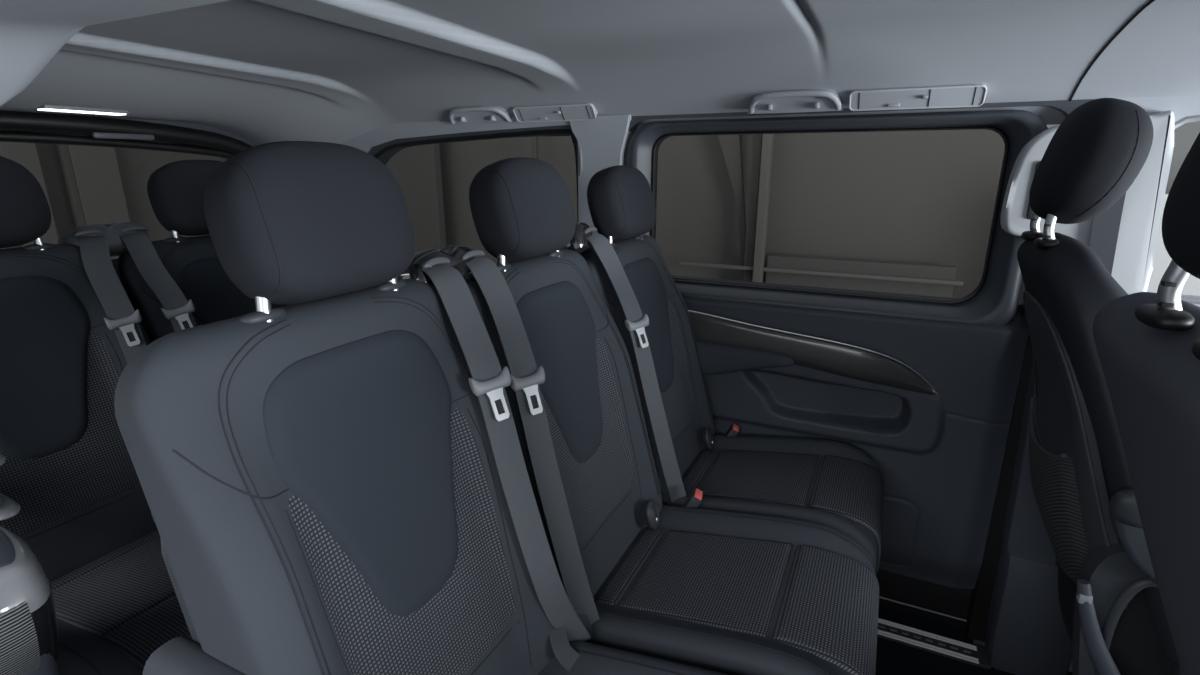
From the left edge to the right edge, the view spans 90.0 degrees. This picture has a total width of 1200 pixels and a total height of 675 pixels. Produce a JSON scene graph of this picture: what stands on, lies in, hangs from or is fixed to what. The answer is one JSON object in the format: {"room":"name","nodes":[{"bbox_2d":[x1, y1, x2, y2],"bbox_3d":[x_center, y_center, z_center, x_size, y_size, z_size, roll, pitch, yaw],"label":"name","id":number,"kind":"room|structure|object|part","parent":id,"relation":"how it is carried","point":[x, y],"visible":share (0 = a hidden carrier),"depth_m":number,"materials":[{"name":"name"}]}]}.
{"room":"vehicle interior","nodes":[
{"label":"vehicle interior","id":0,"kind":"room"},
{"bbox_2d":[30,117,256,159],"bbox_3d":[-1.933,0.045,1.928,0.080,1.750,2.340,8,18,25],"label":"wall","id":1,"kind":"structure","parent":0,"point":[181,124],"depth_m":2.35,"materials":[{"name":"grey plastic"}]},
{"bbox_2d":[0,131,233,158],"bbox_3d":[-1.931,-0.235,1.798,0.074,0.743,2.036,8,18,25],"label":"window","id":2,"kind":"structure","parent":1,"relation":"in","point":[5,136],"depth_m":2.07,"materials":[{"name":"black glass"}]},
{"bbox_2d":[92,132,154,139],"bbox_3d":[-1.662,-0.703,2.097,0.020,0.020,0.190,8,18,25],"label":"insert","id":3,"kind":"object","parent":1,"relation":"attached to","point":[103,135],"visible":1,"depth_m":2.08,"materials":[{"name":"grey plastic"}]},
{"bbox_2d":[0,110,252,154],"bbox_3d":[-1.871,-0.519,1.756,0.064,0.298,2.083,8,18,25],"label":"trim","id":4,"kind":"structure","parent":1,"relation":"attached to","point":[11,121],"depth_m":2.05,"materials":[{"name":"black plastic"}]},
{"bbox_2d":[0,0,1199,144],"bbox_3d":[0.013,-0.417,0.809,4.250,0.405,2.300,8,18,25],"label":"ceiling","id":5,"kind":"structure","parent":0,"point":[260,72],"depth_m":1.45,"materials":[{"name":"grey fabric"}]},
{"bbox_2d":[34,105,127,115],"bbox_3d":[-1.600,-0.704,1.858,0.065,0.016,0.220,8,18,25],"label":"recessed light","id":6,"kind":"object","parent":5,"relation":"in","point":[54,108],"visible":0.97,"depth_m":1.83,"materials":[{"name":"white plastic"}]},
{"bbox_2d":[0,0,228,105],"bbox_3d":[0.287,-0.110,-0.155,2.300,0.224,0.595,8,18,25],"label":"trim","id":7,"kind":"structure","parent":5,"relation":"attached to","point":[32,32],"depth_m":0.43,"materials":[{"name":"grey plastic"}]},
{"bbox_2d":[449,106,514,124],"bbox_3d":[-0.428,-0.806,2.130,0.267,0.088,0.093,8,18,25],"label":"handle","id":8,"kind":"object","parent":5,"relation":"attached to","point":[480,114],"visible":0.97,"depth_m":2.11,"materials":[{"name":"grey plastic"}]},
{"bbox_2d":[513,103,597,122],"bbox_3d":[-0.146,-0.763,2.008,0.305,0.077,0.077,8,18,25],"label":"roof panel","id":9,"kind":"object","parent":5,"relation":"attached to","point":[583,111],"visible":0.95,"depth_m":1.99,"materials":[{"name":"grey plastic"}]},
{"bbox_2d":[539,111,560,119],"bbox_3d":[-0.168,-0.740,2.002,0.091,0.024,0.021,10,19,30],"label":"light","id":10,"kind":"object","parent":9,"relation":"attached to","point":[543,115],"depth_m":2.01,"materials":[{"name":"grey plastic"}]},
{"bbox_2d":[748,89,843,113],"bbox_3d":[0.545,-0.677,1.679,0.261,0.088,0.093,8,18,25],"label":"handle","id":11,"kind":"object","parent":5,"relation":"attached to","point":[821,100],"visible":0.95,"depth_m":1.67,"materials":[{"name":"grey plastic"}]},
{"bbox_2d":[849,84,986,110],"bbox_3d":[0.820,-0.635,1.561,0.315,0.077,0.077,8,18,25],"label":"roof panel","id":12,"kind":"object","parent":5,"relation":"attached to","point":[954,96],"visible":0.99,"depth_m":1.54,"materials":[{"name":"grey plastic"}]},
{"bbox_2d":[888,95,927,106],"bbox_3d":[0.798,-0.612,1.556,0.093,0.024,0.021,10,19,30],"label":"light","id":13,"kind":"object","parent":12,"relation":"attached to","point":[893,100],"depth_m":1.56,"materials":[{"name":"grey plastic"}]},
{"bbox_2d":[368,99,1094,646],"bbox_3d":[-0.096,-0.053,2.272,2.920,1.750,0.090,8,18,25],"label":"wall","id":14,"kind":"structure","parent":0,"point":[1066,107],"depth_m":1.85,"materials":[{"name":"grey plastic"}]},
{"bbox_2d":[374,129,578,221],"bbox_3d":[-0.543,-0.449,2.351,1.099,0.677,0.045,8,18,25],"label":"window","id":15,"kind":"structure","parent":14,"relation":"in","point":[383,151],"depth_m":2.17,"materials":[{"name":"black glass"}]},
{"bbox_2d":[341,114,630,152],"bbox_3d":[-0.653,-0.409,2.405,1.680,0.900,0.030,8,18,25],"label":"trim","id":16,"kind":"structure","parent":14,"relation":"attached to","point":[365,141],"depth_m":2.29,"materials":[{"name":"grey plastic"}]},
{"bbox_2d":[570,115,631,241],"bbox_3d":[0.002,-0.308,2.099,0.220,0.875,0.058,8,18,25],"label":"trim","id":17,"kind":"structure","parent":14,"relation":"attached to","point":[603,142],"depth_m":1.99,"materials":[{"name":"grey plastic"}]},
{"bbox_2d":[627,110,1047,641],"bbox_3d":[0.648,0.119,1.914,1.261,1.555,0.163,8,18,25],"label":"door","id":18,"kind":"structure","parent":14,"relation":"in","point":[932,389],"depth_m":1.79,"materials":[{"name":"grey plastic"}]},
{"bbox_3d":[0.632,0.283,1.987,1.200,0.900,0.121,8,18,25],"label":"panel","id":19,"kind":"part","parent":18,"relation":"part of","materials":[{"name":"plastic"}]},
{"bbox_2d":[876,569,971,627],"bbox_3d":[0.678,0.773,2.167,1.300,0.220,0.061,8,18,25],"label":"door frame","id":20,"kind":"structure","parent":14,"relation":"attached to","point":[955,602],"depth_m":1.97,"materials":[{"name":"black plastic"}]},
{"bbox_2d":[985,353,1072,674],"bbox_3d":[1.252,0.352,1.656,0.240,1.270,0.200,8,18,25],"label":"trim","id":21,"kind":"structure","parent":14,"relation":"attached to","point":[1027,634],"depth_m":1.68,"materials":[{"name":"plastic"}]},
{"bbox_2d":[1000,110,1174,294],"bbox_3d":[1.184,-0.308,1.480,0.320,0.463,0.067,8,18,25],"label":"trim","id":22,"kind":"structure","parent":14,"relation":"attached to","point":[1133,264],"depth_m":1.43,"materials":[{"name":"grey plastic"}]},
{"bbox_2d":[1089,193,1125,273],"bbox_3d":[1.207,-0.092,1.482,0.084,0.801,0.033,8,18,25],"label":"belt","id":23,"kind":"object","parent":14,"relation":"attached to","point":[1105,226],"visible":0.02,"depth_m":1.44,"materials":[{"name":"grey"}]},
{"bbox_2d":[1069,0,1154,100],"bbox_3d":[0.752,-0.393,0.626,0.022,0.164,1.932,7,18,24],"label":"trim","id":24,"kind":"structure","parent":14,"relation":"attached to","point":[1151,1],"depth_m":1.26,"materials":[{"name":"black plastic"}]},
{"bbox_2d":[1069,95,1199,671],"bbox_3d":[1.811,0.205,1.371,1.330,1.750,0.125,8,18,25],"label":"door","id":25,"kind":"structure","parent":14,"relation":"in","point":[1181,106],"depth_m":1.38,"materials":[{"name":"grey plastic"}]},
{"bbox_2d":[1174,115,1199,303],"bbox_3d":[1.732,-0.257,1.277,0.921,0.436,0.057,8,18,25],"label":"window","id":26,"kind":"structure","parent":25,"relation":"attached to","point":[1195,118],"depth_m":1.38,"materials":[{"name":"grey glass"}]},
{"bbox_2d":[875,604,1071,674],"bbox_3d":[0.009,1.179,1.257,4.250,0.080,2.400,8,18,25],"label":"floor","id":27,"kind":"structure","parent":0,"point":[892,658],"depth_m":1.83,"materials":[{"name":"carpet"}]},
{"bbox_2d":[0,453,58,674],"bbox_3d":[-0.926,0.670,0.851,0.471,1.122,0.248,8,18,25],"label":"seat","id":28,"kind":"object","parent":27,"relation":"on","point":[29,640],"visible":1,"depth_m":0.73,"materials":[{"name":"grey"}]},
{"bbox_3d":[-0.837,0.397,0.660,0.337,0.130,0.113,-4,16,-14],"label":"pinstripe panel","id":29,"kind":"part","parent":28,"relation":"part of","materials":[{"name":"grey fabric"}]},
{"bbox_2d":[0,156,192,674],"bbox_3d":[-1.046,0.373,1.256,0.845,1.470,0.555,8,18,25],"label":"passenger seat","id":30,"kind":"object","parent":27,"relation":"on","point":[85,514],"visible":0.5,"depth_m":1.32,"materials":[{"name":"fabric"}]},
{"bbox_3d":[-1.286,-0.205,1.378,0.027,0.103,0.020,8,18,25],"label":"headrest post","id":31,"kind":"part","parent":30,"relation":"part of","materials":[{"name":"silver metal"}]},
{"bbox_3d":[-1.267,0.071,1.305,0.120,0.387,0.310,8,18,25],"label":"panel","id":32,"kind":"part","parent":30,"relation":"part of","materials":[{"name":"fabric"}]},
{"bbox_3d":[-1.227,0.209,1.324,0.123,0.390,0.338,8,18,25],"label":"woven panel","id":33,"kind":"part","parent":30,"relation":"part of","materials":[{"name":"fabric"}]},
{"bbox_3d":[-1.263,0.222,1.346,0.310,0.812,0.512,8,18,25],"label":"backrest","id":34,"kind":"part","parent":30,"relation":"part of","materials":[{"name":"grey fabric"}]},
{"bbox_3d":[-0.957,0.505,1.274,0.302,0.061,0.316,8,18,25],"label":"woven seat panel","id":35,"kind":"part","parent":30,"relation":"part of","materials":[{"name":"fabric"}]},
{"bbox_2d":[57,594,175,674],"bbox_3d":[-0.926,0.620,1.292,0.582,0.337,0.500,8,18,25],"label":"cushion","id":36,"kind":"object","parent":30,"relation":"on","point":[99,634],"depth_m":1.08,"materials":[{"name":"grey fabric"}]},
{"bbox_3d":[-0.740,0.602,1.193,0.186,0.216,0.340,8,18,25],"label":"woven panel","id":37,"kind":"part","parent":30,"relation":"part of","materials":[{"name":"fabric"}]},
{"bbox_2d":[118,160,291,342],"bbox_3d":[-0.807,0.251,1.738,0.845,1.470,0.512,8,18,25],"label":"passenger seat","id":38,"kind":"object","parent":27,"relation":"on","point":[175,190],"visible":0.12,"depth_m":1.62,"materials":[{"name":"fabric"}]},
{"bbox_2d":[57,222,150,293],"bbox_3d":[-1.171,0.170,1.606,0.324,0.936,0.184,8,18,25],"label":"tower","id":39,"kind":"object","parent":38,"relation":"attached to","point":[111,232],"visible":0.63,"depth_m":1.50,"materials":[{"name":"grey plastic"}]},
{"bbox_2d":[75,235,146,363],"bbox_3d":[-1.133,0.105,1.491,0.280,0.698,0.095,8,18,25],"label":"belt","id":40,"kind":"object","parent":39,"relation":"attached to","point":[122,318],"visible":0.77,"depth_m":1.44,"materials":[{"name":"grey fabric"}]},
{"bbox_2d":[119,231,195,331],"bbox_3d":[-1.083,0.078,1.584,0.276,0.699,0.072,8,18,25],"label":"belt","id":41,"kind":"object","parent":39,"relation":"attached to","point":[140,247],"visible":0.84,"depth_m":1.54,"materials":[{"name":"grey fabric"}]},
{"bbox_3d":[-1.033,0.105,1.809,0.310,0.812,0.512,8,18,25],"label":"backrest","id":42,"kind":"part","parent":38,"relation":"part of","materials":[{"name":"grey fabric"}]},
{"bbox_3d":[-1.155,-0.266,1.642,0.027,0.103,0.021,8,18,25],"label":"headrest post","id":43,"kind":"part","parent":38,"relation":"part of","materials":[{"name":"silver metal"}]},
{"bbox_3d":[-1.037,-0.046,1.768,0.120,0.387,0.310,8,18,25],"label":"panel","id":44,"kind":"part","parent":38,"relation":"part of","materials":[{"name":"fabric"}]},
{"bbox_3d":[-0.997,0.092,1.787,0.123,0.390,0.338,8,18,25],"label":"woven panel","id":45,"kind":"part","parent":38,"relation":"part of","materials":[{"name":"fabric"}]},
{"bbox_2d":[114,141,726,674],"bbox_3d":[-0.082,0.501,0.810,0.845,1.470,0.555,8,18,25],"label":"passenger seat","id":46,"kind":"object","parent":27,"relation":"on","point":[318,476],"visible":0.94,"depth_m":0.76,"materials":[{"name":"grey fabric"}]},
{"bbox_3d":[-0.287,0.436,0.609,0.480,0.113,0.062,8,18,25],"label":"armrest","id":47,"kind":"part","parent":46,"relation":"part of","materials":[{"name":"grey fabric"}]},
{"bbox_3d":[-0.413,-0.025,0.748,0.027,0.103,0.021,8,18,25],"label":"headrest post","id":48,"kind":"part","parent":46,"relation":"part of","materials":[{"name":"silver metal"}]},
{"bbox_3d":[-0.299,0.350,0.900,0.310,0.812,0.512,8,18,25],"label":"backrest","id":49,"kind":"part","parent":46,"relation":"part of","materials":[{"name":"grey fabric"}]},
{"bbox_3d":[-0.303,0.199,0.859,0.120,0.387,0.310,8,18,25],"label":"panel","id":50,"kind":"part","parent":46,"relation":"part of","materials":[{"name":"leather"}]},
{"bbox_3d":[-0.321,-0.078,0.932,0.027,0.103,0.020,8,18,25],"label":"headrest post","id":51,"kind":"part","parent":46,"relation":"part of","materials":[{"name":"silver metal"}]},
{"bbox_3d":[-0.263,0.337,0.878,0.123,0.390,0.338,8,18,25],"label":"woven panel","id":52,"kind":"part","parent":46,"relation":"part of","materials":[{"name":"fabric"}]},
{"bbox_2d":[549,583,592,670],"bbox_3d":[-0.054,0.527,1.115,0.095,0.147,0.170,-3,16,-12],"label":"belt","id":53,"kind":"object","parent":46,"relation":"attached to","point":[563,652],"visible":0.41,"depth_m":1.05,"materials":[{"name":"grey fabric"}]},
{"bbox_2d":[538,640,726,674],"bbox_3d":[0.038,0.748,0.845,0.582,0.337,0.500,8,18,25],"label":"cushion","id":54,"kind":"object","parent":46,"relation":"on","point":[594,659],"depth_m":1.04,"materials":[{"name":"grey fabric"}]},
{"bbox_2d":[467,158,878,674],"bbox_3d":[0.157,0.378,1.292,0.845,1.470,0.512,8,18,25],"label":"passenger seat","id":55,"kind":"object","parent":27,"relation":"on","point":[725,592],"visible":0.84,"depth_m":1.26,"materials":[{"name":"fabric"}]},
{"bbox_2d":[397,245,484,285],"bbox_3d":[-0.206,0.298,1.160,0.324,0.936,0.184,8,18,25],"label":"tower","id":56,"kind":"object","parent":55,"relation":"attached to","point":[455,256],"visible":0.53,"depth_m":1.03,"materials":[{"name":"black plastic"}]},
{"bbox_2d":[421,265,590,641],"bbox_3d":[-0.165,0.234,1.041,0.286,0.696,0.097,8,18,25],"label":"belt","id":57,"kind":"object","parent":56,"relation":"attached to","point":[488,382],"visible":0.99,"depth_m":1.00,"materials":[{"name":"grey fabric"}]},
{"bbox_2d":[465,256,599,624],"bbox_3d":[-0.132,0.211,1.123,0.279,0.701,0.079,11,20,35],"label":"belt","id":58,"kind":"object","parent":56,"relation":"attached to","point":[526,378],"visible":0.98,"depth_m":1.10,"materials":[{"name":"grey fabric"}]},
{"bbox_3d":[-0.191,-0.138,1.196,0.027,0.103,0.021,8,18,25],"label":"headrest post","id":59,"kind":"part","parent":55,"relation":"part of","materials":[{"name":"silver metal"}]},
{"bbox_3d":[-0.073,0.082,1.322,0.120,0.387,0.310,8,18,25],"label":"panel","id":60,"kind":"part","parent":55,"relation":"part of","materials":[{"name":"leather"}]},
{"bbox_3d":[-0.069,0.233,1.363,0.310,0.812,0.512,8,18,25],"label":"backrest","id":61,"kind":"part","parent":55,"relation":"part of","materials":[{"name":"grey fabric"}]},
{"bbox_3d":[-0.033,0.220,1.341,0.123,0.390,0.338,8,18,25],"label":"woven panel","id":62,"kind":"part","parent":55,"relation":"part of","materials":[{"name":"fabric"}]},
{"bbox_3d":[0.237,0.515,1.291,0.302,0.061,0.316,8,18,25],"label":"woven seat panel","id":63,"kind":"part","parent":55,"relation":"part of","materials":[{"name":"fabric"}]},
{"bbox_2d":[585,505,874,674],"bbox_3d":[0.268,0.630,1.309,0.582,0.337,0.500,8,18,25],"label":"cushion","id":64,"kind":"object","parent":55,"relation":"on","point":[725,592],"depth_m":1.22,"materials":[{"name":"grey fabric"}]},
{"bbox_3d":[0.454,0.613,1.210,0.186,0.216,0.340,8,18,25],"label":"woven panel","id":65,"kind":"part","parent":55,"relation":"part of","materials":[{"name":"fabric"}]},
{"bbox_2d":[581,165,883,574],"bbox_3d":[0.381,0.265,1.743,0.845,1.470,0.520,8,18,25],"label":"passenger seat","id":66,"kind":"object","parent":27,"relation":"on","point":[838,486],"visible":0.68,"depth_m":1.73,"materials":[{"name":"fabric"}]},
{"bbox_2d":[560,222,596,254],"bbox_3d":[0.016,0.170,1.605,0.324,0.938,0.100,8,18,25],"label":"tower","id":67,"kind":"object","parent":66,"relation":"attached to","point":[579,243],"visible":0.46,"depth_m":1.49,"materials":[{"name":"black plastic"}]},
{"bbox_2d":[587,232,685,501],"bbox_3d":[0.097,0.100,1.565,0.286,0.730,0.079,8,18,25],"label":"belt","id":68,"kind":"object","parent":67,"relation":"attached to","point":[636,322],"visible":1,"depth_m":1.54,"materials":[{"name":"grey fabric"}]},
{"bbox_3d":[0.031,-0.250,1.643,0.027,0.103,0.021,8,18,25],"label":"headrest post","id":69,"kind":"part","parent":66,"relation":"part of","materials":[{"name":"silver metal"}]},
{"bbox_3d":[0.153,0.120,1.811,0.310,0.812,0.512,8,18,25],"label":"backrest","id":70,"kind":"part","parent":66,"relation":"part of","materials":[{"name":"grey fabric"}]},
{"bbox_3d":[0.149,-0.030,1.770,0.120,0.387,0.310,8,18,25],"label":"panel","id":71,"kind":"part","parent":66,"relation":"part of","materials":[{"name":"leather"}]},
{"bbox_3d":[0.189,0.107,1.789,0.123,0.390,0.338,8,18,25],"label":"woven panel","id":72,"kind":"part","parent":66,"relation":"part of","materials":[{"name":"fabric"}]},
{"bbox_2d":[682,488,702,507],"bbox_3d":[0.237,0.434,1.561,0.056,0.079,0.040,4,16,13],"label":"belt buckle","id":73,"kind":"object","parent":66,"relation":"attached to","point":[695,498],"visible":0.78,"depth_m":1.54,"materials":[{"name":"plastic"}]},
{"bbox_2d":[725,424,738,436],"bbox_3d":[0.431,0.328,1.993,0.056,0.079,0.040,4,16,13],"label":"belt buckle","id":74,"kind":"object","parent":66,"relation":"on","point":[733,430],"visible":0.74,"depth_m":1.97,"materials":[{"name":"plastic"}]},
{"bbox_3d":[0.459,0.084,1.916,0.310,0.113,0.062,8,18,25],"label":"armrest","id":75,"kind":"part","parent":66,"relation":"part of","materials":[{"name":"grey fabric"}]},
{"bbox_3d":[0.459,0.403,1.739,0.302,0.061,0.316,8,18,25],"label":"woven seat panel","id":76,"kind":"part","parent":66,"relation":"part of","materials":[{"name":"fabric"}]},
{"bbox_2d":[663,434,879,568],"bbox_3d":[0.490,0.518,1.756,0.582,0.337,0.500,8,18,25],"label":"cushion","id":77,"kind":"object","parent":66,"relation":"on","point":[836,485],"depth_m":1.69,"materials":[{"name":"grey fabric"}]},
{"bbox_3d":[0.676,0.500,1.658,0.186,0.216,0.340,8,18,25],"label":"woven panel","id":78,"kind":"part","parent":66,"relation":"part of","materials":[{"name":"fabric"}]},
{"bbox_2d":[877,618,990,669],"bbox_3d":[0.938,0.941,1.924,0.531,0.017,0.084,8,18,25],"label":"strip","id":79,"kind":"object","parent":27,"relation":"on","point":[974,655],"visible":0.55,"depth_m":1.87,"materials":[{"name":"metal"}]},
{"bbox_2d":[1017,98,1182,674],"bbox_3d":[1.318,0.345,1.179,0.968,1.562,0.572,8,18,25],"label":"seat","id":80,"kind":"object","parent":27,"relation":"on","point":[1112,610],"visible":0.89,"depth_m":1.14,"materials":[{"name":"fabric"}]},
{"bbox_3d":[0.960,-0.241,1.308,0.040,0.110,0.025,8,18,25],"label":"headrest post","id":81,"kind":"part","parent":80,"relation":"part of","materials":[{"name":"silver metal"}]},
{"bbox_3d":[0.900,-0.207,1.188,0.040,0.110,0.025,8,18,25],"label":"headrest post","id":82,"kind":"part","parent":80,"relation":"part of","materials":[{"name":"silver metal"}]},
{"bbox_3d":[1.126,0.604,1.324,0.139,0.426,0.300,8,18,25],"label":"seat","id":83,"kind":"part","parent":80,"relation":"part of","materials":[{"name":"black"}]},
{"bbox_3d":[1.278,0.782,1.109,0.719,0.761,0.050,8,18,25],"label":"seat","id":84,"kind":"part","parent":80,"relation":"part of","materials":[{"name":"plastic"}]},
{"bbox_3d":[0.960,0.304,1.063,0.084,0.067,0.044,8,18,25],"label":"recliner knob","id":85,"kind":"part","parent":80,"relation":"part of","materials":[{"name":"plastic"}]},
{"bbox_2d":[1093,132,1199,674],"bbox_3d":[0.993,0.517,0.575,0.965,1.570,0.500,8,18,25],"label":"seat","id":86,"kind":"object","parent":27,"relation":"on","point":[1147,343],"visible":1,"depth_m":0.62,"materials":[{"name":"fabric"}]},
{"bbox_3d":[0.584,-0.041,0.601,0.040,0.115,0.025,8,18,25],"label":"headrest post","id":87,"kind":"part","parent":86,"relation":"part of","materials":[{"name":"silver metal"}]},
{"label":"outside","id":88,"kind":"structure","parent":0,"visible":0},
{"bbox_2d":[0,142,58,246],"bbox_3d":[-4.967,-1.362,5.185,0.060,4.500,0.250,8,18,25],"label":"backdrop panel","id":89,"kind":"object","parent":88,"point":[25,154],"visible":0.08,"depth_m":5.19,"materials":[{"name":"grey"}]},
{"bbox_2d":[57,144,85,227],"bbox_3d":[-4.826,-1.443,5.466,0.060,4.500,0.060,8,18,25],"label":"backdrop panel","id":90,"kind":"object","parent":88,"point":[63,150],"visible":0.2,"depth_m":5.46,"materials":[{"name":"grey"}]},
{"bbox_2d":[68,145,129,259],"bbox_3d":[-4.733,-1.496,5.652,0.060,4.500,0.370,8,18,25],"label":"backdrop panel","id":91,"kind":"object","parent":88,"point":[95,168],"visible":0.2,"depth_m":5.65,"materials":[{"name":"grey"}]},
{"bbox_2d":[0,143,225,248],"bbox_3d":[-5.874,-1.162,3.762,0.100,6.000,16.000,8,18,25],"label":"wall","id":92,"kind":"structure","parent":88,"point":[136,166],"depth_m":6.03,"materials":[{"name":"paint"}]},
{"bbox_2d":[386,143,445,251],"bbox_3d":[-1.952,-1.835,6.109,0.750,4.200,0.100,8,18,25],"label":"backdrop panel","id":93,"kind":"object","parent":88,"point":[417,169],"visible":0.12,"depth_m":6.10,"materials":[{"name":"grey"}]},
{"bbox_2d":[532,137,538,158],"bbox_3d":[-0.587,-1.654,5.477,0.040,4.200,0.050,8,18,25],"label":"backdrop panel","id":94,"kind":"object","parent":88,"point":[534,139],"visible":0.2,"depth_m":5.44,"materials":[{"name":"grey"}]},
{"bbox_2d":[718,134,745,276],"bbox_3d":[0.861,-1.694,4.890,0.970,3.200,0.060,8,18,25],"label":"backdrop panel","id":95,"kind":"object","parent":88,"point":[730,144],"visible":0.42,"depth_m":4.85,"materials":[{"name":"grey"}]},
{"bbox_2d":[743,134,762,281],"bbox_3d":[1.225,-1.429,4.692,0.075,4.200,0.060,8,18,25],"label":"backdrop panel","id":96,"kind":"object","parent":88,"point":[757,138],"visible":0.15,"depth_m":4.77,"materials":[{"name":"grey"}]},
{"bbox_2d":[752,134,773,282],"bbox_3d":[1.282,-1.406,4.612,0.070,4.200,0.100,8,18,25],"label":"backdrop panel","id":97,"kind":"object","parent":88,"point":[767,139],"visible":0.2,"depth_m":4.68,"materials":[{"name":"grey"}]},
{"bbox_2d":[439,121,1199,298],"bbox_3d":[1.804,-1.428,4.691,16.000,6.000,0.100,8,18,25],"label":"wall","id":98,"kind":"structure","parent":88,"point":[926,196],"depth_m":4.74,"materials":[{"name":"paint"}]},
{"bbox_2d":[679,262,962,285],"bbox_3d":[1.629,-0.509,4.695,2.100,0.030,0.040,8,18,25],"label":"backdrop panel","id":99,"kind":"object","parent":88,"point":[780,270],"visible":1,"depth_m":4.61,"materials":[{"name":"grey"}]},
{"bbox_2d":[765,255,956,297],"bbox_3d":[1.966,0.045,4.778,1.330,1.320,0.100,8,18,25],"label":"backdrop panel","id":100,"kind":"object","parent":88,"point":[913,270],"visible":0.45,"depth_m":4.56,"materials":[{"name":"grey"}]},
{"bbox_2d":[1147,194,1199,295],"bbox_3d":[4.454,0.288,2.933,3.350,1.870,0.080,8,18,25],"label":"backdrop panel","id":101,"kind":"object","parent":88,"point":[1162,260],"depth_m":3.33,"materials":[{"name":"grey"}]}
]}

